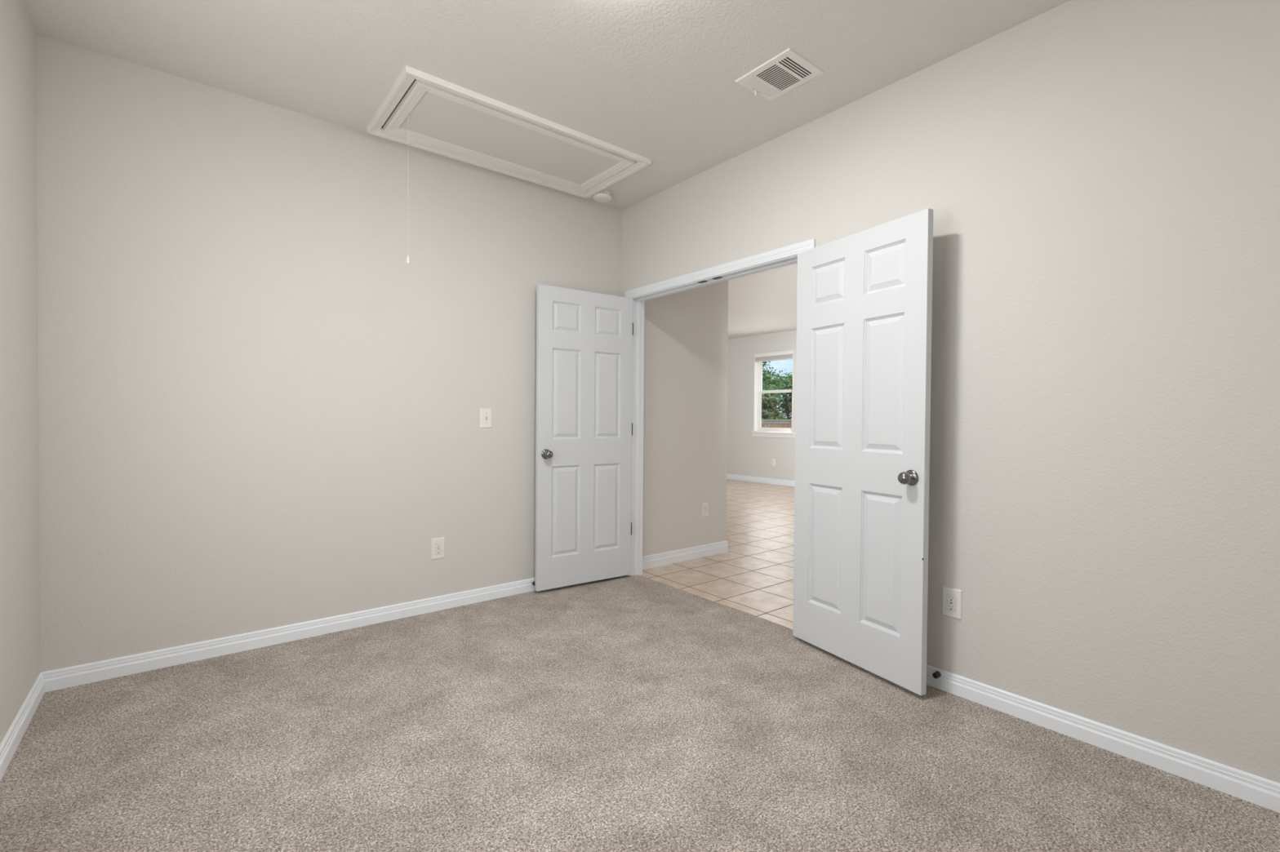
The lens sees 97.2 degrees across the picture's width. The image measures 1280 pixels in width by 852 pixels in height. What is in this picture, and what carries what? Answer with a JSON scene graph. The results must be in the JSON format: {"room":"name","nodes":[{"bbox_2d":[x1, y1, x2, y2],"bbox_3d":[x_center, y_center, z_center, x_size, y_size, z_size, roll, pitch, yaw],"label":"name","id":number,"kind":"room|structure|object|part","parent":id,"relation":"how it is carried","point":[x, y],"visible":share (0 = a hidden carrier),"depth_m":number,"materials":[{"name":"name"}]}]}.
{"room":"empty room","nodes":[
{"label":"empty room","id":0,"kind":"room"},
{"bbox_2d":[0,0,40,744],"bbox_3d":[-1.328,-0.321,0.795,0.120,3.044,3.920,0,1,-39],"label":"wall","id":1,"kind":"structure","parent":0,"point":[20,551],"depth_m":2.06,"materials":[{"name":"white paint"}]},
{"bbox_2d":[0,673,44,781],"bbox_3d":[-1.320,1.109,0.898,0.014,0.083,3.785,0,1,-39],"label":"baseboard","id":2,"kind":"structure","parent":1,"relation":"attached to","point":[8,746],"depth_m":2.04,"materials":[{"name":"white paint"}]},
{"bbox_2d":[35,34,622,672],"bbox_3d":[-1.408,-0.356,3.321,3.170,3.044,0.110,0,1,-39],"label":"wall","id":3,"kind":"structure","parent":0,"point":[255,414],"depth_m":2.86,"materials":[{"name":"white paint"}]},
{"bbox_2d":[40,577,535,692],"bbox_3d":[-1.333,1.075,3.330,3.050,0.083,0.014,0,1,-39],"label":"baseboard","id":4,"kind":"structure","parent":3,"relation":"attached to","point":[65,677],"depth_m":2.85,"materials":[{"name":"white paint"}]},
{"bbox_2d":[431,537,444,559],"bbox_3d":[-1.221,0.741,3.417,0.080,0.126,0.009,0,1,-39],"label":"wall outlet","id":5,"kind":"object","parent":3,"relation":"attached to","point":[437,544],"visible":1,"depth_m":3.41,"materials":[{"name":"white plastic"}]},
{"bbox_2d":[435,542,440,548],"bbox_3d":[-1.219,0.722,3.415,0.037,0.031,0.003,0,1,-39],"label":"receptacle","id":6,"kind":"object","parent":5,"relation":"attached to","point":[437,545],"depth_m":3.41,"materials":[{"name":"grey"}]},
{"bbox_2d":[435,548,441,555],"bbox_3d":[-1.220,0.761,3.416,0.037,0.031,0.001,0,1,-39],"label":"receptacle","id":7,"kind":"object","parent":5,"relation":"attached to","point":[437,551],"depth_m":3.42,"materials":[{"name":"grey plastic"}]},
{"bbox_2d":[480,408,492,427],"bbox_3d":[-0.976,-0.051,3.593,0.080,0.126,0.018,0,1,-39],"label":"light switch","id":8,"kind":"object","parent":3,"relation":"attached to","point":[486,414],"visible":1,"depth_m":3.59,"materials":[{"name":"white plastic"}]},
{"bbox_2d":[22,0,1070,339],"bbox_3d":[0.495,-1.746,5.678,8.900,0.200,9.070,0,1,-39],"label":"ceiling","id":9,"kind":"structure","parent":0,"point":[654,80],"depth_m":2.44,"materials":[{"name":"white paint"}]},
{"bbox_2d":[366,65,650,263],"bbox_3d":[-0.716,-1.237,3.259,1.433,0.798,0.707,0,1,-39],"label":"attic hatch","id":10,"kind":"object","parent":9,"relation":"attached to","point":[421,110],"visible":1,"depth_m":3.16,"materials":[{"name":"white paint"}]},
{"bbox_3d":[-0.709,-1.628,3.256,1.303,0.016,0.586,0,1,-39],"label":"hatch panel","id":11,"kind":"part","parent":10,"relation":"part of","materials":[{"name":"white paint"}]},
{"bbox_3d":[-0.713,-1.608,3.254,1.433,0.028,0.707,0,1,-39],"label":"frame","id":12,"kind":"part","parent":10,"relation":"part of","materials":[{"name":"white paint"}]},
{"bbox_3d":[-0.711,-1.611,3.255,1.291,0.019,0.570,0,1,-39],"label":"panel moulding","id":13,"kind":"part","parent":10,"relation":"part of","materials":[{"name":"white paint"}]},
{"bbox_2d":[592,190,612,202],"bbox_3d":[-0.263,-1.605,3.954,0.134,0.046,0.133,0,1,-39],"label":"smoke detector","id":14,"kind":"object","parent":9,"relation":"attached to","point":[603,196],"visible":0.98,"depth_m":3.92,"materials":[{"name":"white plastic"}]},
{"bbox_2d":[735,48,824,101],"bbox_3d":[0.637,-1.604,2.586,0.255,0.065,0.303,0,1,-39],"label":"ceiling vent","id":15,"kind":"object","parent":9,"relation":"in","point":[788,64],"visible":1,"depth_m":2.57,"materials":[{"name":"white metal"}]},
{"bbox_3d":[0.636,-1.634,2.587,0.180,0.004,0.235,0,1,-39],"label":"damper plate","id":16,"kind":"part","parent":15,"relation":"part of","materials":[{"name":"white metal"}]},
{"bbox_2d":[0,479,1279,851],"bbox_3d":[0.473,1.127,5.718,8.900,0.060,9.070,0,1,-39],"label":"floor","id":17,"kind":"structure","parent":0,"point":[624,713],"depth_m":1.99,"materials":[{"name":"beige carpet"}]},
{"bbox_2d":[642,280,728,556],"bbox_3d":[-1.272,-0.302,6.700,1.057,2.844,5.205,0,1,-39],"label":"wall","id":18,"kind":"structure","parent":0,"point":[686,333],"depth_m":4.69,"materials":[{"name":"white paint"}]},
{"bbox_2d":[642,540,728,569],"bbox_3d":[0.370,1.071,4.699,1.051,0.100,0.014,0,1,-39],"label":"baseboard","id":19,"kind":"structure","parent":18,"relation":"attached to","point":[697,552],"depth_m":4.69,"materials":[{"name":"white paint"}]},
{"bbox_2d":[702,502,707,517],"bbox_3d":[0.560,0.720,4.849,0.072,0.118,0.009,0,1,-39],"label":"wall outlet","id":20,"kind":"object","parent":18,"relation":"attached to","point":[704,505],"visible":1,"depth_m":4.84,"materials":[{"name":"white plastic"}]},
{"bbox_2d":[726,329,796,480],"bbox_3d":[3.786,-0.291,8.731,0.150,2.844,8.600,0,1,-39],"label":"wall","id":21,"kind":"structure","parent":0,"point":[747,455],"depth_m":10.71,"materials":[{"name":"white paint"}]},
{"bbox_2d":[726,473,795,486],"bbox_3d":[3.712,1.041,8.698,0.014,0.100,8.400,0,1,-39],"label":"baseboard","id":22,"kind":"structure","parent":21,"relation":"attached to","point":[748,478],"depth_m":10.48,"materials":[{"name":"white paint"}]},
{"bbox_2d":[750,351,795,438],"bbox_3d":[2.470,-0.567,10.330,0.188,1.538,0.980,0,1,-39],"label":"window","id":23,"kind":"structure","parent":21,"relation":"in","point":[758,431],"depth_m":10.63,"materials":[{"name":"white plastic"}]},
{"bbox_3d":[2.439,0.123,10.319,0.123,0.026,0.980,0,1,-39],"label":"sill","id":24,"kind":"part","parent":23,"relation":"part of","materials":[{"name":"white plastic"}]},
{"bbox_2d":[753,350,792,362],"bbox_3d":[2.438,-1.270,10.297,0.065,0.153,0.872,0,1,-39],"label":"window blind","id":25,"kind":"object","parent":23,"relation":"attached to","point":[781,355],"visible":1,"depth_m":10.26,"materials":[{"name":"white plastic"}]},
{"bbox_3d":[2.441,-1.200,10.301,0.050,0.013,0.836,0,1,-39],"label":"rail","id":26,"kind":"part","parent":25,"relation":"part of","materials":[{"name":"white plastic"}]},
{"bbox_3d":[2.515,-0.612,10.372,0.065,1.424,0.854,0,1,-39],"label":"frame","id":27,"kind":"part","parent":23,"relation":"part of","materials":[{"name":"white plastic"}]},
{"bbox_3d":[2.500,-0.288,10.367,0.027,0.730,0.792,0,1,-39],"label":"sash","id":28,"kind":"part","parent":23,"relation":"part of","materials":[{"name":"white plastic"}]},
{"bbox_3d":[2.528,-0.961,10.376,0.027,0.664,0.792,0,1,-39],"label":"sash","id":29,"kind":"part","parent":23,"relation":"part of","materials":[{"name":"white plastic"}]},
{"bbox_2d":[771,458,774,466],"bbox_3d":[2.426,0.666,10.294,0.009,0.126,0.080,0,1,-39],"label":"wall outlet","id":30,"kind":"object","parent":21,"relation":"attached to","point":[772,460],"visible":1,"depth_m":10.30,"materials":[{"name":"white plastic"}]},
{"bbox_2d":[622,0,1279,783],"bbox_3d":[1.101,-0.330,2.828,0.115,3.044,4.030,0,1,-39],"label":"wall","id":31,"kind":"structure","parent":0,"point":[1100,180],"depth_m":2.06,"materials":[{"name":"white paint"}]},
{"bbox_2d":[534,284,633,591],"bbox_3d":[-0.352,0.080,3.926,0.758,2.030,0.104,0,1,-35],"label":"door","id":32,"kind":"structure","parent":31,"relation":"in","point":[584,428],"depth_m":3.92,"materials":[{"name":"white paint"}]},
{"bbox_3d":[-0.599,0.188,3.721,0.054,0.054,0.044,0,1,-35],"label":"knob","id":33,"kind":"part","parent":32,"relation":"part of","materials":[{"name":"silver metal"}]},
{"bbox_2d":[625,238,816,576],"bbox_3d":[0.448,0.077,3.639,0.148,2.138,1.623,0,1,-39],"label":"door frame","id":34,"kind":"structure","parent":31,"relation":"attached to","point":[786,255],"depth_m":4.19,"materials":[{"name":"white paint"}]},
{"bbox_3d":[0.499,0.072,3.680,0.016,2.128,1.623,0,1,-39],"label":"casing","id":35,"kind":"part","parent":34,"relation":"part of","materials":[{"name":"white paint"}]},
{"bbox_2d":[792,208,933,695],"bbox_3d":[1.011,0.108,2.683,0.160,2.030,0.760,0,1,-29],"label":"door","id":36,"kind":"structure","parent":31,"relation":"in","point":[864,298],"depth_m":2.61,"materials":[{"name":"white paint"}]},
{"bbox_3d":[1.114,0.220,2.378,0.044,0.054,0.054,0,1,-29],"label":"knob","id":37,"kind":"part","parent":36,"relation":"part of","materials":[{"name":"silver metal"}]},
{"bbox_3d":[1.198,0.207,2.356,0.022,0.055,0.002,0,1,-29],"label":"latch plate","id":38,"kind":"part","parent":36,"relation":"part of","materials":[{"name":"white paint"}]},
{"bbox_2d":[932,671,941,679],"bbox_3d":[1.292,1.085,2.460,0.030,0.025,0.025,0,1,-39],"label":"door stop","id":39,"kind":"object","parent":31,"relation":"attached to","point":[937,674],"visible":1,"depth_m":2.45,"materials":[{"name":"black rubber"}]},
{"bbox_2d":[942,586,962,620],"bbox_3d":[1.343,0.763,2.435,0.009,0.126,0.080,0,1,-39],"label":"wall outlet","id":40,"kind":"object","parent":31,"relation":"attached to","point":[951,597],"visible":1,"depth_m":2.43,"materials":[{"name":"white plastic"}]},
{"bbox_2d":[946,594,955,603],"bbox_3d":[1.341,0.743,2.433,0.003,0.031,0.037,0,1,-39],"label":"receptacle","id":41,"kind":"object","parent":40,"relation":"attached to","point":[950,597],"depth_m":2.43,"materials":[{"name":"grey plastic"}]},
{"bbox_2d":[946,603,955,612],"bbox_3d":[1.341,0.782,2.433,0.003,0.031,0.037,0,1,-39],"label":"receptacle","id":42,"kind":"object","parent":40,"relation":"attached to","point":[951,607],"depth_m":2.43,"materials":[{"name":"grey plastic"}]},
{"bbox_2d":[926,664,1279,813],"bbox_3d":[1.565,1.114,2.157,0.014,0.083,2.118,0,1,-39],"label":"baseboard","id":43,"kind":"structure","parent":31,"relation":"attached to","point":[1262,792],"depth_m":1.99,"materials":[{"name":"white paint"}]},
{"label":"outside","id":44,"kind":"structure","parent":0,"visible":0},
{"bbox_3d":[6.429,1.438,32.755,74.000,0.100,64.000,0,1,-39],"label":"ground","id":45,"kind":"structure","parent":44,"visible":0},
{"bbox_2d":[761,395,782,419],"bbox_3d":[4.355,0.257,19.338,1.221,2.612,1.234,0,1,-39],"label":"shrub","id":46,"kind":"object","parent":45,"relation":"on","point":[768,412],"visible":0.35,"depth_m":19.04,"materials":[{"name":"green plant"}]},
{"bbox_2d":[761,360,789,419],"bbox_3d":[4.741,-1.090,23.992,3.615,5.182,3.788,0,1,-39],"label":"leafy tree","id":47,"kind":"object","parent":45,"relation":"on","point":[769,386],"visible":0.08,"depth_m":23.66,"materials":[{"name":"green plant"}]},
{"bbox_2d":[761,419,791,427],"bbox_3d":[2.305,0.630,19.702,0.135,1.755,13.500,0,1,-39],"label":"wooden fence","id":48,"kind":"object","parent":45,"relation":"on","point":[765,423],"visible":0.02,"depth_m":17.31,"materials":[{"name":"red wood"}]},
{"bbox_3d":[2.311,-0.230,19.690,0.135,0.035,13.500,0,1,-39],"label":"cap rail","id":49,"kind":"part","parent":48,"relation":"part of","materials":[{"name":"grey wood"}]},
{"bbox_2d":[763,369,792,419],"bbox_3d":[7.100,-0.669,26.907,4.301,4.297,3.916,0,1,-3],"label":"leafy tree","id":50,"kind":"object","parent":45,"relation":"on","point":[788,381],"visible":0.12,"depth_m":26.89,"materials":[{"name":"green plant"}]},
{"bbox_2d":[784,401,791,419],"bbox_3d":[5.238,0.288,18.344,1.254,2.592,1.123,0,1,-35],"label":"shrub","id":51,"kind":"object","parent":45,"relation":"on","point":[790,403],"visible":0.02,"depth_m":18.39,"materials":[{"name":"green plant"}]}
]}

